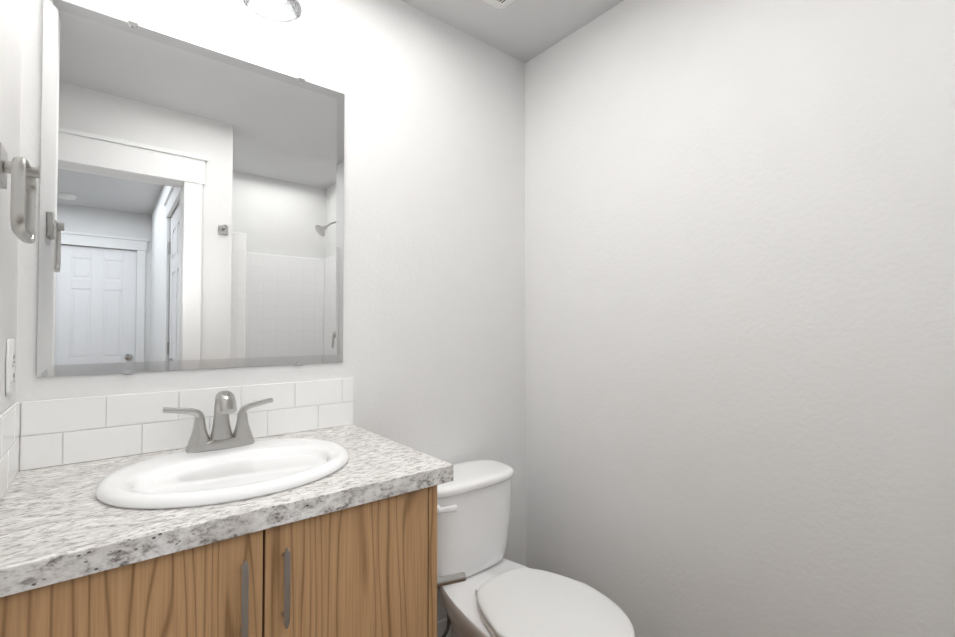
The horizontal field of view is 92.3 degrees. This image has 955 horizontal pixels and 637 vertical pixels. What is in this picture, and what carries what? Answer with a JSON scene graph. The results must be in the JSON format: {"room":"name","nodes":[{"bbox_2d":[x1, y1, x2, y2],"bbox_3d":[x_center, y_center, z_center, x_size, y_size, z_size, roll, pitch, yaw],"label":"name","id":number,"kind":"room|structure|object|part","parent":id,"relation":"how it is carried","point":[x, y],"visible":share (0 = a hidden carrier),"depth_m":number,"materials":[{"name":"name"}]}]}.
{"room":"bathroom","nodes":[
{"label":"bathroom","id":0,"kind":"room"},
{"bbox_2d":[0,0,22,414],"bbox_3d":[-0.785,0.038,0.624,0.120,2.420,0.950,1,-1,-39],"label":"wall","id":1,"kind":"structure","parent":0,"point":[11,23],"depth_m":0.93,"materials":[{"name":"paint"}]},
{"bbox_2d":[6,338,15,394],"bbox_3d":[-0.966,0.099,0.952,0.008,0.115,0.070,1,-1,-39],"label":"outlet","id":2,"kind":"object","parent":1,"relation":"attached to","point":[10,364],"visible":0.98,"depth_m":0.93,"materials":[{"name":"white plastic"}]},
{"bbox_2d":[0,142,40,243],"bbox_3d":[-0.824,-0.222,0.822,0.059,0.159,0.168,1,-1,-39],"label":"towel ring","id":3,"kind":"object","parent":1,"relation":"attached to","point":[23,172],"visible":1,"depth_m":0.80,"materials":[{"name":"silver metal"}]},
{"bbox_3d":[-0.824,-0.269,0.823,0.059,0.066,0.066,1,-1,-39],"label":"towel ring post","id":4,"kind":"part","parent":3,"relation":"part of","materials":[{"name":"silver metal"}]},
{"bbox_2d":[15,0,525,620],"bbox_3d":[-0.637,0.053,1.415,2.302,2.420,0.100,1,-1,-39],"label":"wall","id":5,"kind":"structure","parent":0,"point":[433,362],"depth_m":1.67,"materials":[{"name":"paint"}]},
{"bbox_2d":[37,0,343,376],"bbox_3d":[-0.723,-0.305,1.282,0.726,0.892,0.008,1,-1,-39],"label":"mirror","id":6,"kind":"object","parent":5,"relation":"attached to","point":[191,206],"visible":1,"depth_m":1.22,"materials":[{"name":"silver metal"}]},
{"bbox_2d":[242,0,301,22],"bbox_3d":[-0.668,-0.977,1.228,0.400,0.198,0.181,1,-1,-39],"label":"sconce","id":7,"kind":"object","parent":5,"relation":"attached to","point":[295,6],"visible":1,"depth_m":1.33,"materials":[{"name":"white glass"}]},
{"bbox_3d":[-0.575,-0.931,1.286,0.060,0.086,0.060,1,-1,-39],"label":"bulb","id":8,"kind":"part","parent":7,"relation":"part of","materials":[{"name":"white glass"}]},
{"bbox_2d":[437,617,451,636],"bbox_3d":[-0.107,1.202,1.743,0.773,0.135,0.017,1,-1,-39],"label":"baseboard","id":9,"kind":"structure","parent":5,"relation":"attached to","point":[441,626],"depth_m":1.70,"materials":[{"name":"paint"}]},
{"bbox_2d":[401,0,623,62],"bbox_3d":[0.674,-1.251,-0.829,3.302,0.100,5.480,1,-1,-39],"label":"ceiling","id":10,"kind":"structure","parent":0,"point":[524,31],"depth_m":1.77,"materials":[{"name":"paint"}]},
{"bbox_2d":[482,0,514,8],"bbox_3d":[0.066,-1.147,1.502,0.300,0.016,0.300,1,-1,-39],"label":"ceiling vent","id":11,"kind":"object","parent":10,"relation":"in","point":[500,4],"visible":1,"depth_m":1.66,"materials":[{"name":"white plastic"}]},
{"bbox_2d":[525,0,954,636],"bbox_3d":[1.041,0.047,1.084,0.100,2.420,2.520,1,-1,-39],"label":"wall","id":12,"kind":"structure","parent":0,"point":[739,266],"depth_m":1.33,"materials":[{"name":"paint"}]},
{"bbox_3d":[0.674,1.269,-0.878,3.302,0.100,5.480,1,-1,-39],"label":"floor","id":13,"kind":"structure","parent":0,"visible":0},
{"bbox_2d":[0,378,465,636],"bbox_3d":[-0.514,0.716,1.065,0.870,1.081,0.578,1,-1,-39],"label":"bathroom vanity","id":14,"kind":"object","parent":13,"relation":"on","point":[300,509],"visible":1,"depth_m":0.92,"materials":[{"name":"brown wood"}]},
{"bbox_2d":[0,425,452,597],"bbox_3d":[-0.544,0.361,1.050,0.793,0.038,0.573,1,-1,-39],"label":"countertop","id":15,"kind":"structure","parent":14,"relation":"on","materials":[{"name":"stone"}]},
{"bbox_2d":[162,391,272,452],"bbox_3d":[-0.620,0.248,1.123,0.245,0.144,0.122,1,-1,-39],"label":"faucet","id":16,"kind":"object","parent":15,"relation":"on","point":[221,439],"depth_m":1.13,"materials":[{"name":"silver metal"}]},
{"bbox_2d":[95,438,348,508],"bbox_3d":[-0.536,0.401,1.025,0.490,0.166,0.405,1,-1,-39],"label":"sink","id":17,"kind":"object","parent":15,"relation":"in","point":[232,473],"depth_m":0.98,"materials":[{"name":"white ceramic"}]},
{"bbox_2d":[437,460,634,636],"bbox_3d":[0.107,0.903,1.417,0.423,0.720,0.772,1,-1,-39],"label":"toilet","id":18,"kind":"object","parent":13,"relation":"on","point":[495,594],"visible":0.88,"depth_m":1.47,"materials":[{"name":"white ceramic"}]},
{"bbox_3d":[-0.103,0.605,1.459,0.075,0.031,0.029,1,-1,-39],"label":"flush lever","id":19,"kind":"part","parent":18,"relation":"part of","materials":[{"name":"white ceramic"}]},
{"bbox_3d":[-0.056,0.732,1.635,0.388,0.301,0.201,1,-1,-39],"label":"tank","id":20,"kind":"part","parent":18,"relation":"part of","materials":[{"name":"white ceramic"}]},
{"bbox_3d":[-0.056,0.564,1.638,0.408,0.034,0.222,1,-1,-39],"label":"tank lid","id":21,"kind":"part","parent":18,"relation":"part of","materials":[{"name":"white ceramic"}]},
{"bbox_3d":[0.135,1.070,1.415,0.364,0.386,0.738,1,-1,-39],"label":"bowl","id":22,"kind":"part","parent":18,"relation":"part of","materials":[{"name":"white ceramic"}]},
{"bbox_3d":[0.212,0.852,1.323,0.376,0.044,0.475,1,-1,-39],"label":"seat","id":23,"kind":"part","parent":18,"relation":"part of","materials":[{"name":"white plastic"}]}
]}

